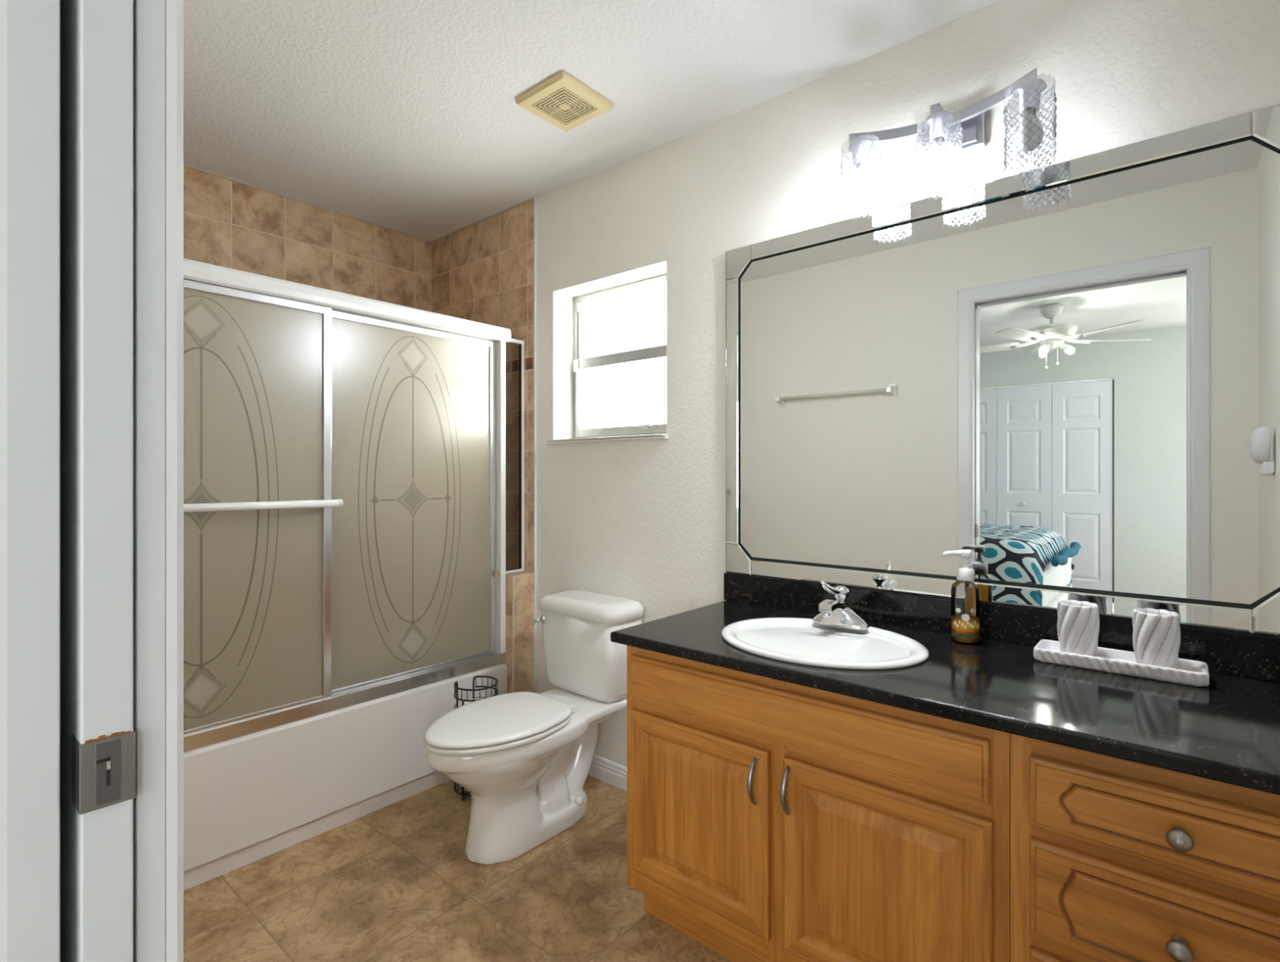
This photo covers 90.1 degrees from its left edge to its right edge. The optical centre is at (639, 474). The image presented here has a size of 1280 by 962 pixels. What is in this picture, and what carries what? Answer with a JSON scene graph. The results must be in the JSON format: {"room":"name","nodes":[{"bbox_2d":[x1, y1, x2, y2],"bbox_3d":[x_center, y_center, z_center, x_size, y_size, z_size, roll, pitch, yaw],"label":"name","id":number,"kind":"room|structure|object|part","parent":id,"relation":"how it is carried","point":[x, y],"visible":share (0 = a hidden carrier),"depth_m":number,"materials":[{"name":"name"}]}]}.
{"room":"bathroom","nodes":[
{"label":"bathroom","id":0,"kind":"room"},
{"bbox_2d":[183,166,431,666],"bbox_3d":[-1.663,-0.001,2.745,0.100,2.440,1.674,0,0,40],"label":"wall","id":1,"kind":"structure","parent":0,"point":[228,224],"depth_m":2.83,"materials":[{"name":"beige tile"}]},
{"bbox_2d":[183,164,533,242],"bbox_3d":[-1.313,-1.218,2.449,0.816,0.007,1.658,0,0,40],"label":"trim","id":2,"kind":"structure","parent":1,"relation":"attached to","point":[184,165],"depth_m":2.92,"materials":[{"name":"beige"}]},
{"bbox_2d":[183,774,733,961],"bbox_3d":[-0.414,1.244,1.646,3.267,0.050,1.779,0,0,40],"label":"floor","id":3,"kind":"structure","parent":0,"point":[396,882],"depth_m":1.82,"materials":[{"name":"brown tile"}]},
{"bbox_2d":[183,663,507,891],"bbox_3d":[-1.364,1.016,2.416,0.779,0.405,1.540,0,0,40],"label":"bathtub","id":4,"kind":"object","parent":3,"relation":"on","point":[248,799],"visible":0.32,"depth_m":2.12,"materials":[{"name":"white ceramic"}]},
{"bbox_2d":[183,258,511,752],"bbox_3d":[-1.075,0.088,2.187,0.110,1.450,1.563,0,0,40],"label":"shower enclosure","id":5,"kind":"object","parent":4,"relation":"on","point":[316,371],"visible":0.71,"depth_m":2.19,"materials":[{"name":"beige glass"}]},
{"bbox_3d":[-1.322,0.102,1.912,0.005,1.310,0.732,0,0,40],"label":"frosted pane","id":6,"kind":"part","parent":5,"relation":"part of","materials":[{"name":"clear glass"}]},
{"bbox_3d":[-1.322,0.101,1.911,0.020,1.352,0.780,0,0,40],"label":"sliding door","id":7,"kind":"part","parent":5,"relation":"part of","materials":[{"name":"silver metal"}]},
{"bbox_3d":[-1.090,-0.607,2.199,0.071,0.061,1.563,0,0,40],"label":"header rail","id":8,"kind":"part","parent":5,"relation":"part of","materials":[{"name":"white metal"}]},
{"bbox_3d":[-0.890,0.102,2.463,0.005,1.310,0.754,0,0,40],"label":"frosted pane","id":9,"kind":"part","parent":5,"relation":"part of","materials":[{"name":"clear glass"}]},
{"bbox_3d":[-0.890,0.101,2.463,0.020,1.352,0.802,0,0,40],"label":"sliding door","id":10,"kind":"part","parent":5,"relation":"part of","materials":[{"name":"silver metal"}]},
{"bbox_2d":[453,675,497,801],"bbox_3d":[-0.630,1.010,2.465,0.171,0.418,0.168,0,0,40],"label":"toilet paper stand","id":11,"kind":"object","parent":3,"relation":"on","point":[455,684],"visible":0.37,"depth_m":2.42,"materials":[{"name":"black metal"}]},
{"bbox_3d":[-0.632,1.145,2.466,0.116,0.104,0.116,0,0,40],"label":"toilet paper roll","id":12,"kind":"object","parent":11,"relation":"in","visible":0},
{"bbox_3d":[-0.632,1.039,2.466,0.116,0.104,0.116,0,0,40],"label":"toilet paper roll","id":13,"kind":"object","parent":12,"relation":"on","visible":0},
{"bbox_2d":[460,697,483,706],"bbox_3d":[-0.632,0.933,2.466,0.116,0.104,0.116,0,0,40],"label":"toilet paper roll","id":14,"kind":"object","parent":13,"relation":"on","point":[464,703],"visible":0.09,"depth_m":2.47,"materials":[{"name":"white"}]},
{"bbox_2d":[424,590,644,865],"bbox_3d":[-0.388,0.845,2.227,0.430,0.748,0.801,0,0,40],"label":"toilet","id":15,"kind":"object","parent":3,"relation":"on","point":[524,760],"visible":0.98,"depth_m":2.15,"materials":[{"name":"white ceramic"}]},
{"bbox_3d":[-0.473,0.821,2.089,0.372,0.018,0.480,0,0,40],"label":"seat","id":16,"kind":"part","parent":15,"relation":"part of","materials":[{"name":"white plastic"}]},
{"bbox_3d":[-0.471,0.800,2.091,0.370,0.019,0.486,0,0,40],"label":"seat lid","id":17,"kind":"part","parent":15,"relation":"part of","materials":[{"name":"white plastic"}]},
{"bbox_3d":[-0.376,1.024,2.204,0.374,0.389,0.769,0,0,40],"label":"bowl","id":18,"kind":"part","parent":15,"relation":"part of","materials":[{"name":"white ceramic"}]},
{"bbox_3d":[-0.395,0.568,2.495,0.057,0.044,0.036,0,0,40],"label":"flush lever","id":19,"kind":"part","parent":15,"relation":"part of","materials":[{"name":"silver metal"}]},
{"bbox_3d":[-0.195,0.501,2.455,0.430,0.060,0.203,0,0,40],"label":"tank lid","id":20,"kind":"part","parent":15,"relation":"part of","materials":[{"name":"white ceramic"}]},
{"bbox_3d":[-0.192,0.680,2.458,0.406,0.298,0.184,0,0,40],"label":"tank","id":21,"kind":"part","parent":15,"relation":"part of","materials":[{"name":"white ceramic"}]},
{"bbox_2d":[626,645,1010,961],"bbox_3d":[0.476,0.837,1.632,0.914,0.765,0.607,0,0,40],"label":"base cabinet","id":22,"kind":"object","parent":3,"relation":"on","point":[769,820],"visible":0.88,"depth_m":1.38,"materials":[{"name":"brown wood"}]},
{"bbox_3d":[0.135,0.841,1.579,0.412,0.426,0.018,0,0,40],"label":"door","id":23,"kind":"part","parent":22,"relation":"part of","materials":[{"name":"brown wood"}]},
{"bbox_3d":[0.254,0.700,1.446,0.013,0.108,0.037,0,0,40],"label":"handle","id":24,"kind":"part","parent":22,"relation":"part of","materials":[{"name":"silver metal"}]},
{"bbox_3d":[0.317,0.694,1.393,0.013,0.108,0.037,0,0,40],"label":"handle","id":25,"kind":"part","parent":22,"relation":"part of","materials":[{"name":"silver metal"}]},
{"bbox_3d":[0.479,0.841,1.288,0.415,0.426,0.018,0,0,40],"label":"door","id":26,"kind":"part","parent":22,"relation":"part of","materials":[{"name":"brown wood"}]},
{"bbox_2d":[610,573,1279,795],"bbox_3d":[0.648,0.394,1.501,1.417,0.119,0.588,0,0,40],"label":"countertop","id":27,"kind":"structure","parent":22,"relation":"on","point":[1227,731],"depth_m":1.33,"materials":[{"name":"black stone"}]},
{"bbox_2d":[721,617,928,670],"bbox_3d":[0.454,0.485,1.620,0.516,0.146,0.424,0,0,40],"label":"sink","id":28,"kind":"object","parent":27,"relation":"in","point":[800,641],"visible":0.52,"depth_m":1.59,"materials":[{"name":"white ceramic"}]},
{"bbox_2d":[812,580,869,630],"bbox_3d":[0.526,0.346,1.724,0.158,0.132,0.128,0,0,40],"label":"faucet","id":29,"kind":"object","parent":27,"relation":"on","point":[837,613],"visible":1,"depth_m":1.72,"materials":[{"name":"silver metal"}]},
{"bbox_3d":[0.520,0.357,1.718,0.038,0.044,0.112,0,0,40],"label":"spout","id":30,"kind":"part","parent":29,"relation":"part of","materials":[{"name":"silver metal"}]},
{"bbox_3d":[0.527,0.323,1.726,0.044,0.086,0.120,0,0,40],"label":"handle","id":31,"kind":"part","parent":29,"relation":"part of","materials":[{"name":"silver metal"}]},
{"bbox_2d":[941,550,980,644],"bbox_3d":[0.822,0.308,1.633,0.084,0.234,0.068,0,0,40],"label":"soap bottle","id":32,"kind":"object","parent":27,"relation":"on","point":[966,628],"visible":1,"depth_m":1.62,"materials":[{"name":"clear plastic"}]},
{"bbox_2d":[1033,640,1208,687],"bbox_3d":[1.047,0.410,1.404,0.302,0.030,0.116,0,0,40],"label":"tray","id":33,"kind":"object","parent":27,"relation":"on","point":[1188,673],"visible":0.84,"depth_m":1.37,"materials":[{"name":"white ceramic"}]},
{"bbox_2d":[1057,600,1099,657],"bbox_3d":[0.996,0.354,1.453,0.080,0.124,0.080,0,0,40],"label":"tumbler","id":34,"kind":"object","parent":33,"relation":"on","point":[1077,622],"visible":0.95,"depth_m":1.43,"materials":[{"name":"white ceramic"}]},
{"bbox_2d":[1132,608,1180,669],"bbox_3d":[1.101,0.354,1.364,0.080,0.124,0.080,0,0,40],"label":"tumbler","id":35,"kind":"object","parent":33,"relation":"on","point":[1156,637],"visible":0.91,"depth_m":1.34,"materials":[{"name":"white ceramic"}]},
{"bbox_2d":[1010,733,1279,961],"bbox_3d":[1.003,0.837,1.187,0.464,0.765,0.606,0,0,40],"label":"base cabinet","id":36,"kind":"object","parent":3,"relation":"on","point":[1113,860],"visible":0.97,"depth_m":1.02,"materials":[{"name":"brown wood"}]},
{"bbox_3d":[0.834,0.939,0.988,0.400,0.224,0.018,0,0,40],"label":"drawer","id":37,"kind":"part","parent":36,"relation":"part of","materials":[{"name":"brown wood"}]},
{"bbox_3d":[0.834,0.719,0.988,0.400,0.168,0.018,0,0,40],"label":"drawer","id":38,"kind":"part","parent":36,"relation":"part of","materials":[{"name":"brown wood"}]},
{"bbox_3d":[0.834,0.551,0.988,0.400,0.120,0.018,0,0,40],"label":"drawer","id":39,"kind":"part","parent":36,"relation":"part of","materials":[{"name":"brown wood"}]},
{"bbox_3d":[0.819,0.719,0.970,0.033,0.033,0.037,0,0,40],"label":"knob","id":40,"kind":"part","parent":36,"relation":"part of","materials":[{"name":"silver metal"}]},
{"bbox_3d":[0.819,0.551,0.970,0.033,0.033,0.037,0,0,40],"label":"knob","id":41,"kind":"part","parent":36,"relation":"part of","materials":[{"name":"silver metal"}]},
{"bbox_2d":[411,560,533,693],"bbox_3d":[-0.813,0.828,3.041,0.816,0.783,0.124,0,0,40],"label":"wall","id":42,"kind":"structure","parent":0,"point":[524,584],"depth_m":2.76,"materials":[{"name":"beige tile"}]},
{"bbox_2d":[505,338,524,573],"bbox_3d":[-0.561,-0.083,2.823,0.016,1.032,0.115,0,0,40],"label":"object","id":43,"kind":"object","parent":42,"relation":"on","point":[521,343],"visible":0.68,"depth_m":2.85,"materials":[{"name":"white metal"}]},
{"bbox_2d":[512,573,533,693],"bbox_3d":[-0.506,0.826,2.773,0.006,0.786,0.116,0,0,40],"label":"trim","id":44,"kind":"structure","parent":42,"relation":"attached to","point":[531,573],"depth_m":2.73,"materials":[{"name":"beige tile"}]},
{"bbox_2d":[183,0,1003,240],"bbox_3d":[-0.355,-1.251,1.714,3.427,0.060,1.959,0,0,40],"label":"ceiling","id":45,"kind":"structure","parent":0,"point":[404,116],"depth_m":1.98,"materials":[{"name":"white paint"}]},
{"bbox_2d":[515,71,613,131],"bbox_3d":[-0.246,-1.211,2.090,0.228,0.018,0.228,0,0,40],"label":"ceiling vent","id":46,"kind":"object","parent":45,"relation":"in","point":[562,100],"visible":1,"depth_m":2.07,"materials":[{"name":"beige plastic"}]},
{"bbox_2d":[431,0,1279,767],"bbox_3d":[0.210,-0.001,2.383,3.427,2.440,0.208,0,0,40],"label":"wall","id":47,"kind":"structure","parent":0,"point":[643,522],"depth_m":2.23,"materials":[{"name":"beige paint"}]},
{"bbox_2d":[533,197,536,693],"bbox_3d":[-0.462,-0.001,2.818,0.007,2.440,0.010,0,0,40],"label":"trim","id":48,"kind":"structure","parent":47,"relation":"attached to","point":[535,198],"depth_m":2.81,"materials":[{"name":"white paint"}]},
{"bbox_2d":[546,274,668,444],"bbox_3d":[-0.097,-0.459,2.606,0.647,0.656,0.180,0,0,40],"label":"window","id":49,"kind":"structure","parent":47,"relation":"in","point":[620,361],"depth_m":2.65,"materials":[{"name":"grey metal"}]},
{"bbox_3d":[-0.110,-0.140,2.590,0.647,0.018,0.140,0,0,40],"label":"sill","id":50,"kind":"part","parent":49,"relation":"part of","materials":[{"name":"beige stone"}]},
{"bbox_3d":[-0.062,-0.317,2.641,0.561,0.308,0.024,0,0,40],"label":"sash","id":51,"kind":"part","parent":49,"relation":"part of","materials":[{"name":"grey metal"}]},
{"bbox_3d":[-0.057,-0.482,2.647,0.567,0.047,0.046,0,0,40],"label":"meeting rail","id":52,"kind":"part","parent":49,"relation":"part of","materials":[{"name":"grey metal"}]},
{"bbox_3d":[-0.062,-0.327,2.641,0.527,0.268,0.004,0,0,40],"label":"pane","id":53,"kind":"part","parent":49,"relation":"part of","materials":[{"name":"clear glass"}]},
{"bbox_3d":[-0.050,-0.633,2.655,0.535,0.260,0.004,0,0,40],"label":"pane","id":54,"kind":"part","parent":49,"relation":"part of","materials":[{"name":"clear glass"}]},
{"bbox_2d":[588,755,626,791],"bbox_3d":[-0.067,1.177,2.482,1.029,0.084,0.014,0,0,40],"label":"baseboard","id":55,"kind":"structure","parent":47,"relation":"attached to","point":[606,771],"depth_m":2.52,"materials":[{"name":"white paint"}]},
{"bbox_2d":[840,67,1057,220],"bbox_3d":[0.782,-0.841,1.650,0.508,0.244,0.186,0,0,40],"label":"vanity light","id":56,"kind":"object","parent":47,"relation":"attached to","point":[944,135],"visible":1,"depth_m":1.62,"materials":[{"name":"grey metal"}]},
{"bbox_2d":[848,137,874,166],"bbox_3d":[0.605,-0.882,1.750,0.068,0.062,0.068,0,0,40],"label":"socket","id":57,"kind":"object","parent":56,"relation":"attached to","point":[860,148],"depth_m":1.73,"materials":[{"name":"grey metal"}]},
{"bbox_3d":[0.605,-0.812,1.750,0.109,0.187,0.109,0,0,40],"label":"lamp shade","id":58,"kind":"part","parent":56,"relation":"part of","materials":[{"name":"clear glass"}]},
{"bbox_3d":[0.605,-0.804,1.750,0.056,0.094,0.056,0,0,40],"label":"bulb","id":59,"kind":"part","parent":56,"relation":"part of","materials":[{"name":"white"}]},
{"bbox_2d":[924,110,953,142],"bbox_3d":[0.758,-0.882,1.621,0.068,0.062,0.068,0,0,40],"label":"socket","id":60,"kind":"object","parent":56,"relation":"attached to","point":[938,122],"depth_m":1.61,"materials":[{"name":"grey metal"}]},
{"bbox_3d":[0.758,-0.812,1.621,0.109,0.187,0.109,0,0,40],"label":"lamp shade","id":61,"kind":"part","parent":56,"relation":"part of","materials":[{"name":"clear glass"}]},
{"bbox_3d":[0.758,-0.804,1.621,0.056,0.094,0.056,0,0,40],"label":"bulb","id":62,"kind":"part","parent":56,"relation":"part of","materials":[{"name":"white"}]},
{"bbox_3d":[0.782,-0.927,1.658,0.022,0.020,0.116,0,0,40],"label":"arm","id":63,"kind":"part","parent":56,"relation":"part of","materials":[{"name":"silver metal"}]},
{"bbox_3d":[0.910,-0.804,1.492,0.056,0.094,0.056,0,0,40],"label":"bulb","id":64,"kind":"part","parent":56,"relation":"part of","materials":[{"name":"white"}]},
{"bbox_2d":[1013,78,1046,115],"bbox_3d":[0.910,-0.882,1.492,0.068,0.062,0.068,0,0,40],"label":"socket","id":65,"kind":"object","parent":56,"relation":"attached to","point":[1028,92],"depth_m":1.48,"materials":[{"name":"grey metal"}]},
{"bbox_3d":[0.910,-0.812,1.492,0.109,0.187,0.109,0,0,40],"label":"lamp shade","id":66,"kind":"part","parent":56,"relation":"part of","materials":[{"name":"clear glass"}]},
{"bbox_2d":[724,573,1279,683],"bbox_3d":[0.831,0.380,1.718,1.417,0.091,0.020,0,0,40],"label":"backsplash","id":67,"kind":"structure","parent":47,"relation":"attached to","point":[1236,654],"depth_m":1.63,"materials":[{"name":"black stone"}]},
{"bbox_2d":[725,104,1279,636],"bbox_3d":[0.826,-0.214,1.727,1.393,1.092,0.012,0,0,40],"label":"wall mirror","id":68,"kind":"object","parent":47,"relation":"attached to","point":[1065,376],"visible":0.99,"depth_m":1.59,"materials":[{"name":"grey mirror"}]},
{"bbox_3d":[-0.535,-0.001,0.567,4.650,2.440,0.035,0,0,40],"label":"wall","id":69,"kind":"structure","parent":0,"visible":0},
{"bbox_2d":[0,0,7,961],"bbox_3d":[-0.255,0.141,0.295,0.962,2.156,0.018,0,0,40],"label":"trim","id":70,"kind":"structure","parent":69,"relation":"attached to","point":[3,3],"depth_m":0.56,"materials":[{"name":"white paint"}]},
{"bbox_2d":[7,0,60,961],"bbox_3d":[-0.238,0.172,0.315,0.838,2.094,0.036,0,0,40],"label":"trim","id":71,"kind":"structure","parent":69,"relation":"attached to","point":[33,26],"depth_m":0.58,"materials":[{"name":"white paint"}]},
{"bbox_3d":[-0.979,-0.001,1.055,3.327,2.440,0.024,0,0,40],"label":"wall","id":72,"kind":"structure","parent":0,"visible":0},
{"bbox_2d":[133,0,165,961],"bbox_3d":[-0.181,0.172,0.382,0.838,2.094,0.026,0,0,40],"label":"trim","id":73,"kind":"structure","parent":72,"relation":"attached to","point":[148,15],"depth_m":0.64,"materials":[{"name":"white paint"}]},
{"bbox_2d":[165,0,183,961],"bbox_3d":[-0.169,0.141,0.397,0.962,2.156,0.018,0,0,40],"label":"trim","id":74,"kind":"structure","parent":72,"relation":"attached to","point":[174,8],"depth_m":0.66,"materials":[{"name":"white paint"}]},
{"bbox_3d":[-0.513,-0.001,0.609,2.010,2.440,0.056,0,0,40],"label":"wall","id":75,"kind":"structure","parent":0,"visible":0},
{"bbox_2d":[60,0,135,961],"bbox_3d":[-0.804,0.185,0.861,0.780,2.043,0.042,0,0,40],"label":"door frame","id":76,"kind":"structure","parent":75,"relation":"in","point":[98,735],"depth_m":0.61,"materials":[{"name":"white paint"}]},
{"bbox_3d":[-0.507,0.277,0.609,0.002,0.008,0.003,0,0,40],"label":"latch pull","id":77,"kind":"part","parent":76,"relation":"part of","materials":[{"name":"silver metal"}]},
{"bbox_3d":[-0.508,0.284,0.610,0.002,0.058,0.019,0,0,40],"label":"latch plate","id":78,"kind":"part","parent":76,"relation":"part of","materials":[{"name":"grey"}]}
]}

